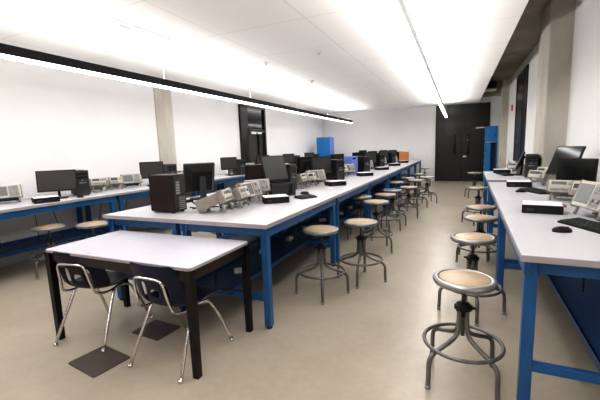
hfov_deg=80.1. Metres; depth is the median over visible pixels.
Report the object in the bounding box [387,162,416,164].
countertop
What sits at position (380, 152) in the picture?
monitor
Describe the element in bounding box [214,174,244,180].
countertop
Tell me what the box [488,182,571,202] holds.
countertop
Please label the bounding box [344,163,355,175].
oscilloscope
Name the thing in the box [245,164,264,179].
computer tower
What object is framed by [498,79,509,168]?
column
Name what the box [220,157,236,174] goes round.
monitor
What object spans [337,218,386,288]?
stool
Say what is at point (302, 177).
supplies
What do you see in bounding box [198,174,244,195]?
workbench
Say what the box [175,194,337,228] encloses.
countertop
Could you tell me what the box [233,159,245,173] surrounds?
computer tower
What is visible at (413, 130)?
wall
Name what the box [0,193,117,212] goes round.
countertop
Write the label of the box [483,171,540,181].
countertop
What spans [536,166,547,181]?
signal generator
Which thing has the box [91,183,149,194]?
countertop
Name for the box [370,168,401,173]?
countertop
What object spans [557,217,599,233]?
keyboard
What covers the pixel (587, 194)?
oscilloscope
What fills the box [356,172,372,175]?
case
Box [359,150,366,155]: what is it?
monitor
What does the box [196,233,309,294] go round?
shelf
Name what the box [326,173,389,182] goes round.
countertop
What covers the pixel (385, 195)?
stool
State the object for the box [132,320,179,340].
floor mat
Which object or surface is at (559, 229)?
mouse
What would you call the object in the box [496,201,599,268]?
countertop
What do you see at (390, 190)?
stool
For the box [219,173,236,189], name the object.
workbench
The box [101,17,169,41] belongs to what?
ceiling vent
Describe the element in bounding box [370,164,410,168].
countertop
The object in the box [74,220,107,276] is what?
stool
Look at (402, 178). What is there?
stool
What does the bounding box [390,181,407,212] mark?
stool
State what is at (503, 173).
keyboard
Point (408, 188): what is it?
stool
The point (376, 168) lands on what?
case
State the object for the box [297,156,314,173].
monitor
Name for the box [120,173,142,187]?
oscilloscope
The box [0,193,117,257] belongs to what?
workbench
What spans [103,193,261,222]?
countertop
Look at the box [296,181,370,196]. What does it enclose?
countertop
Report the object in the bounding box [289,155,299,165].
computer tower
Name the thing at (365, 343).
floor
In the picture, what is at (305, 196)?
keyboard
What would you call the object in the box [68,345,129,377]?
floor mat
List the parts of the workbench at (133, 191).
leg, leg, rail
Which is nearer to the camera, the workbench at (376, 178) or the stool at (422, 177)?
the workbench at (376, 178)
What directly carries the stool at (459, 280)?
on the floor
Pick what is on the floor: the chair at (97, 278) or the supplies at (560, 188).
the chair at (97, 278)
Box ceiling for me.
[0,0,528,113]
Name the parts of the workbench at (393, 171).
leg, rail, leg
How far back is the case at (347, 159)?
7.60 m
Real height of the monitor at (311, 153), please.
0.430 m
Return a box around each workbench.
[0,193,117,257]
[86,183,196,237]
[103,193,270,310]
[175,194,337,328]
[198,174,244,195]
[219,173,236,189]
[223,183,317,236]
[278,181,370,262]
[325,173,389,218]
[357,168,401,212]
[370,164,410,192]
[383,162,416,185]
[393,160,421,178]
[483,171,540,232]
[488,182,571,278]
[496,201,599,399]
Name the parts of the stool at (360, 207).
leg, leg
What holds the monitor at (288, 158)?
on the workbench
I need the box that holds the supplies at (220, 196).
[194,187,234,213]
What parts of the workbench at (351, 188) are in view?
leg, rail, leg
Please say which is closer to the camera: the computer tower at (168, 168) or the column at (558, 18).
the column at (558, 18)
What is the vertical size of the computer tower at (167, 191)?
0.367 m
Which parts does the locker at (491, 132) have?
door, door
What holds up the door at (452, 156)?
in the wall at (413, 130)
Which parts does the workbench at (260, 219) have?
leg, rail, leg, rail, leg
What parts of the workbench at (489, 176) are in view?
leg, leg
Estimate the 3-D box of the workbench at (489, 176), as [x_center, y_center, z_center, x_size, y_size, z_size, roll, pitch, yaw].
[3.716,0.005,6.216,0.920,0.880,1.904,2,9,25]
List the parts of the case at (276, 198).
lid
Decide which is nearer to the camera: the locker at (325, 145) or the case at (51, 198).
the case at (51, 198)
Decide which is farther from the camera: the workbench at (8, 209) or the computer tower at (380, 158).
the computer tower at (380, 158)
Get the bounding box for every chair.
[53,251,153,351]
[127,262,233,383]
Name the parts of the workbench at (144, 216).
leg, rail, rail, leg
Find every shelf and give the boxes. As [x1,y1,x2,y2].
[0,227,104,257]
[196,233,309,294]
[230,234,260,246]
[279,211,348,241]
[325,198,364,215]
[357,190,384,198]
[371,182,394,189]
[394,174,411,177]
[545,274,599,371]
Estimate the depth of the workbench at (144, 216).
3.42 m
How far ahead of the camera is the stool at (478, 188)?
6.43 m
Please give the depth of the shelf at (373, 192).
8.89 m
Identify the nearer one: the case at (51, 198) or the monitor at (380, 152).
the case at (51, 198)
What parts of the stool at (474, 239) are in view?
leg, leg, leg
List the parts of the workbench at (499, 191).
leg, leg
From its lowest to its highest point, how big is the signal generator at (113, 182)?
0.217 m
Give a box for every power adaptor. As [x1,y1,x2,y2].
[227,267,241,273]
[286,236,300,240]
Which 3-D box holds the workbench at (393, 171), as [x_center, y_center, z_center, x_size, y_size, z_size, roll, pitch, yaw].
[1.881,-0.280,8.662,0.900,0.880,1.799,2,9,24]
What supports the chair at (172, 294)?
on the floor
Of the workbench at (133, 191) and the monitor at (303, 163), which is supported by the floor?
the workbench at (133, 191)
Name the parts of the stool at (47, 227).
leg, leg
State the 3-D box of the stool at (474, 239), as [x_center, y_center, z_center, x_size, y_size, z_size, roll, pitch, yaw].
[1.469,0.636,3.051,0.466,0.672,0.465,-7,10,-33]
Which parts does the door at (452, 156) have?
transom panel, handle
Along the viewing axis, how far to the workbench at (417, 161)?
13.56 m
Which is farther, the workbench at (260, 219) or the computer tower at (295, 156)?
the computer tower at (295, 156)
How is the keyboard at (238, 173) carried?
on the workbench at (218, 179)
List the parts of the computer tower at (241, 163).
panel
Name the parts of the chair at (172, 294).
leg, frame, leg, leg, leg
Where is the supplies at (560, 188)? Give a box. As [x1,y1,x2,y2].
[546,179,580,199]
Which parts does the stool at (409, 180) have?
leg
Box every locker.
[316,137,333,156]
[483,126,497,183]
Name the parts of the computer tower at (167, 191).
panel, panel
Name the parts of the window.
pane, pane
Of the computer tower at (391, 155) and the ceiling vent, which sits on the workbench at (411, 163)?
the computer tower at (391, 155)
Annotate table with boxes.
[44,230,252,379]
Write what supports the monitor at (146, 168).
on the workbench at (133, 191)
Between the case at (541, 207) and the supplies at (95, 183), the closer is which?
the case at (541, 207)
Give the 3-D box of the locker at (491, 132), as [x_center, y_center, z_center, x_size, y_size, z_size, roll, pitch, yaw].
[6.805,-1.609,12.796,0.396,2.020,0.440,2,9,24]
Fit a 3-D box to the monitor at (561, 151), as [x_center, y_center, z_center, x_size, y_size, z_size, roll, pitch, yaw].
[3.103,-0.384,4.224,0.225,0.492,0.360,-3,8,-10]
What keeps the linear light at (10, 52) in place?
hanging from the ceiling
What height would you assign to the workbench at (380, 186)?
0.880 m
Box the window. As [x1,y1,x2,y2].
[512,64,528,170]
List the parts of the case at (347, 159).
panel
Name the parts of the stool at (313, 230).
leg, leg, leg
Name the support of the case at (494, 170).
on the workbench at (489, 176)
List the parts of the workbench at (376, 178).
leg, rail, leg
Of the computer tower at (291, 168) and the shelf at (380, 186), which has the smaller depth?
the computer tower at (291, 168)
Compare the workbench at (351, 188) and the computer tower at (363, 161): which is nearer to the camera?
the workbench at (351, 188)
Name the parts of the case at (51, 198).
lid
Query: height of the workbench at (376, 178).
0.880 m
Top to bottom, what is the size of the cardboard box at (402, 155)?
0.364 m
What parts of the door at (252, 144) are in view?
glass, transom glass, glass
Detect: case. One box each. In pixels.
[31,195,59,203]
[262,194,288,203]
[325,180,345,185]
[344,156,357,173]
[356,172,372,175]
[375,167,388,169]
[388,163,399,165]
[493,169,510,172]
[506,180,531,186]
[522,200,563,214]
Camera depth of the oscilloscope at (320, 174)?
5.64 m
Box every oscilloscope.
[0,184,22,201]
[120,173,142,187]
[231,180,262,204]
[243,178,270,194]
[305,169,325,184]
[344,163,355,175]
[570,179,599,220]
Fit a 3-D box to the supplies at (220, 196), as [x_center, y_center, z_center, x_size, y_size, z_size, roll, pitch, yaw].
[-0.805,0.002,3.383,0.329,0.224,0.238,-1,8,10]
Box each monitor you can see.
[35,169,77,198]
[139,161,163,185]
[183,162,214,199]
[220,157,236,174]
[256,155,269,163]
[259,155,288,182]
[283,154,294,163]
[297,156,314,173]
[304,152,313,156]
[311,156,331,181]
[330,154,343,158]
[359,150,366,155]
[364,152,376,168]
[379,151,388,164]
[388,150,396,155]
[514,151,525,174]
[546,146,585,174]
[556,158,598,181]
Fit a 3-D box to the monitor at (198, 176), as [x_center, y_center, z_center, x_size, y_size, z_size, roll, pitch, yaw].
[-1.226,-0.236,4.399,0.380,0.439,0.207,-7,10,-34]
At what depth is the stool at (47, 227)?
4.42 m
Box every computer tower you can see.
[71,170,90,194]
[148,174,186,212]
[163,164,176,173]
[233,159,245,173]
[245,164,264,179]
[265,181,295,195]
[285,164,296,188]
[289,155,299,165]
[325,159,344,179]
[358,156,369,171]
[373,154,384,166]
[386,152,394,163]
[524,154,538,177]
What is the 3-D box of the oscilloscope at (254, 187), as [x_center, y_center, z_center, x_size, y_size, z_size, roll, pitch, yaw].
[-0.600,-0.087,3.918,0.243,0.237,0.338,3,9,30]
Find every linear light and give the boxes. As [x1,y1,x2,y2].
[0,43,352,123]
[384,0,447,117]
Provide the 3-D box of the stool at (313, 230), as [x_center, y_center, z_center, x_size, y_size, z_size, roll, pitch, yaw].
[0.214,0.607,3.550,0.466,0.672,0.465,6,11,43]
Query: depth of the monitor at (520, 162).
6.00 m
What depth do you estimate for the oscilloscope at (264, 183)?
4.25 m
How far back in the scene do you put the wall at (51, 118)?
6.02 m
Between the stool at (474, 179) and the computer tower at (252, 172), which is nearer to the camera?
the computer tower at (252, 172)
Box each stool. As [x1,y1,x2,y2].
[29,223,65,279]
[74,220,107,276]
[295,225,349,304]
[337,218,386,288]
[347,195,373,240]
[359,199,392,253]
[369,193,400,234]
[379,188,406,227]
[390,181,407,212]
[397,186,419,218]
[398,177,416,202]
[403,179,427,207]
[409,173,428,198]
[417,176,437,203]
[418,167,430,186]
[422,268,505,399]
[437,232,505,326]
[455,214,497,261]
[458,204,496,259]
[461,186,493,225]
[464,172,483,198]
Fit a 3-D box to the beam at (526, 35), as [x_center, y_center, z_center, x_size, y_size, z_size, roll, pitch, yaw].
[3.283,-2.896,4.331,1.160,0.200,19.700,2,9,24]
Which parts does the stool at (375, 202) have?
leg, leg, leg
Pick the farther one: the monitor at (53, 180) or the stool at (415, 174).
the stool at (415, 174)
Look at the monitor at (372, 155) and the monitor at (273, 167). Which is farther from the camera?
the monitor at (372, 155)
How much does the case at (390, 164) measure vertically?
0.070 m
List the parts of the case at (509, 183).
lid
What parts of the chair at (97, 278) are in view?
leg, frame, leg, leg, leg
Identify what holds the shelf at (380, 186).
attached to the workbench at (380, 186)
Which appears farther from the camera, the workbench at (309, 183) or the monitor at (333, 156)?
the monitor at (333, 156)
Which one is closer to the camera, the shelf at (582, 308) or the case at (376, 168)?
the shelf at (582, 308)
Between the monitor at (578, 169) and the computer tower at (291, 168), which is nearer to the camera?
the monitor at (578, 169)
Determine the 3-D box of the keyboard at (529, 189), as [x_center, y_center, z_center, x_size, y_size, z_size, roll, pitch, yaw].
[2.651,-0.107,4.022,0.150,0.030,0.440,-1,8,4]
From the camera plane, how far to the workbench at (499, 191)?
3.83 m
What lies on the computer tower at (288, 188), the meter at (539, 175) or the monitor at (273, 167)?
the monitor at (273, 167)
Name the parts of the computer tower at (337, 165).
panel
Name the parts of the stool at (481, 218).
leg, leg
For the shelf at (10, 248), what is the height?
0.087 m
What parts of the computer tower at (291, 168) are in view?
panel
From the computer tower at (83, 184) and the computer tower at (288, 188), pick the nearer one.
the computer tower at (288, 188)
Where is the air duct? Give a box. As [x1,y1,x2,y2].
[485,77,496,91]
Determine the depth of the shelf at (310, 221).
5.41 m
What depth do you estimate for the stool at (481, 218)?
4.11 m
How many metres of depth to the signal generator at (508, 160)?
6.79 m
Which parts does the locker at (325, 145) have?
door, door, door, door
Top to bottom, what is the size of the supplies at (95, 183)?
0.224 m
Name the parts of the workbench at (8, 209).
rail, leg, leg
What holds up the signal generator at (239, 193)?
on the workbench at (260, 219)
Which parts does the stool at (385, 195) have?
leg, leg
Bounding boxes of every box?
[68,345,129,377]
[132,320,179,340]
[399,151,408,160]
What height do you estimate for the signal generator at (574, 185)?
0.217 m
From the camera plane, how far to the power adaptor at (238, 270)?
3.37 m
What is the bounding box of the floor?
[0,181,599,399]
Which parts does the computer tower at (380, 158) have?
panel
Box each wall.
[0,58,322,267]
[322,96,500,180]
[506,0,599,181]
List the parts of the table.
leg, leg, leg, leg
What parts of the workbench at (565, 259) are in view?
leg, rail, leg, rail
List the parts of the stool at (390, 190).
leg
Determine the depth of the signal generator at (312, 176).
5.35 m
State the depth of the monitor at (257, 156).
10.10 m
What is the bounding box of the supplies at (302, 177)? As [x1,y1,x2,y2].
[297,173,307,188]
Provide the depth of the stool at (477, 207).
4.59 m
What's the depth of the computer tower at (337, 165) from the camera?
6.16 m
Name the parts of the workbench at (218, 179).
rail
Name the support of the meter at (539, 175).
on the workbench at (499, 191)
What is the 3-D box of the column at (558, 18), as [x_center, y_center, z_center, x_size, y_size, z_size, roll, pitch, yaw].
[4.005,-1.247,5.679,0.340,3.490,0.750,2,9,24]
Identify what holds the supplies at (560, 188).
on the workbench at (499, 191)
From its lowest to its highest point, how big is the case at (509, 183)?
0.070 m
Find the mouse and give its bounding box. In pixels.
[552,226,571,232]
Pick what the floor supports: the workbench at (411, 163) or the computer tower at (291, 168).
the workbench at (411, 163)
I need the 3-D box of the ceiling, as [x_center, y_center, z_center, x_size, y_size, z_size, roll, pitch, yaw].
[-0.133,-2.411,5.929,6.447,0.100,19.700,2,9,24]
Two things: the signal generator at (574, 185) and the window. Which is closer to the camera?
the signal generator at (574, 185)
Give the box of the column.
[153,87,176,165]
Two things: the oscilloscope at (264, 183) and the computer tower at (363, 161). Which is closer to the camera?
the oscilloscope at (264, 183)
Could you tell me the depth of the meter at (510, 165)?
6.47 m
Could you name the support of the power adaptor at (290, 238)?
on the workbench at (260, 219)
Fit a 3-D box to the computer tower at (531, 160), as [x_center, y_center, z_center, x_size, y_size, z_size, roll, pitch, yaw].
[3.690,-0.551,5.705,0.170,0.367,0.396,3,10,32]
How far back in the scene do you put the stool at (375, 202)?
4.95 m
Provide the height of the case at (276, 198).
0.070 m
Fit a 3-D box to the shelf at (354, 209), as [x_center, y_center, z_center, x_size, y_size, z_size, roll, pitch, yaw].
[1.014,0.108,7.119,0.462,0.087,1.770,2,9,24]
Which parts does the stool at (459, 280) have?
leg, leg, screw post, leg, leg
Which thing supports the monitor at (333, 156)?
on the workbench
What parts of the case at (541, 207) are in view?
lid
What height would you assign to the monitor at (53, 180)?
0.388 m
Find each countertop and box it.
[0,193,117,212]
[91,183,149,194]
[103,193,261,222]
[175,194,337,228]
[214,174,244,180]
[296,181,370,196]
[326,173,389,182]
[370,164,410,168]
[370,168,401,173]
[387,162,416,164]
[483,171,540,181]
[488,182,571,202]
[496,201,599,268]
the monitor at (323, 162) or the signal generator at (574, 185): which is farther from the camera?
the monitor at (323, 162)
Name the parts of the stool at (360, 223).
leg, leg, leg, leg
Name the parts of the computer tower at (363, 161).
panel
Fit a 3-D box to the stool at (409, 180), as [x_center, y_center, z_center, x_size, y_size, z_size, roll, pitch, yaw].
[2.679,-0.142,8.274,0.466,0.662,0.465,-9,11,-40]
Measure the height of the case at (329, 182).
0.070 m
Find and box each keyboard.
[228,173,244,175]
[294,194,316,198]
[496,172,513,175]
[519,187,548,193]
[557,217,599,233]
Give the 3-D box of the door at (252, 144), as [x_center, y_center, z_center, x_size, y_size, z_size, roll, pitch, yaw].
[-1.332,-1.385,10.639,0.140,2.725,1.400,2,9,24]
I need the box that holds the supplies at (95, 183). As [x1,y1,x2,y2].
[89,177,107,191]
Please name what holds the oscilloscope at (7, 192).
on the workbench at (8, 209)
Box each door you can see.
[238,104,266,182]
[435,102,490,180]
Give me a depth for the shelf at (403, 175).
13.83 m
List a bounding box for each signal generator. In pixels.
[106,176,123,189]
[218,185,250,208]
[297,172,317,186]
[506,160,524,171]
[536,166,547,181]
[568,181,579,205]
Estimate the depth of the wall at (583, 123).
4.78 m
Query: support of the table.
on the floor
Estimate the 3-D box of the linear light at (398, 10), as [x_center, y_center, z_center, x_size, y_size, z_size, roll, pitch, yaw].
[1.702,-1.991,4.846,0.085,0.550,17.900,2,9,24]
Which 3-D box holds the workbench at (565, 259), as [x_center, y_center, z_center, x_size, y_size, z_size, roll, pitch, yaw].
[1.948,0.591,2.511,0.920,0.880,1.904,2,9,25]
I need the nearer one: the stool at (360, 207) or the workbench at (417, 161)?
the stool at (360, 207)
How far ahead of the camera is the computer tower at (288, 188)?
4.33 m
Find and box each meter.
[507,162,524,172]
[527,170,555,185]
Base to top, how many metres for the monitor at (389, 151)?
0.430 m

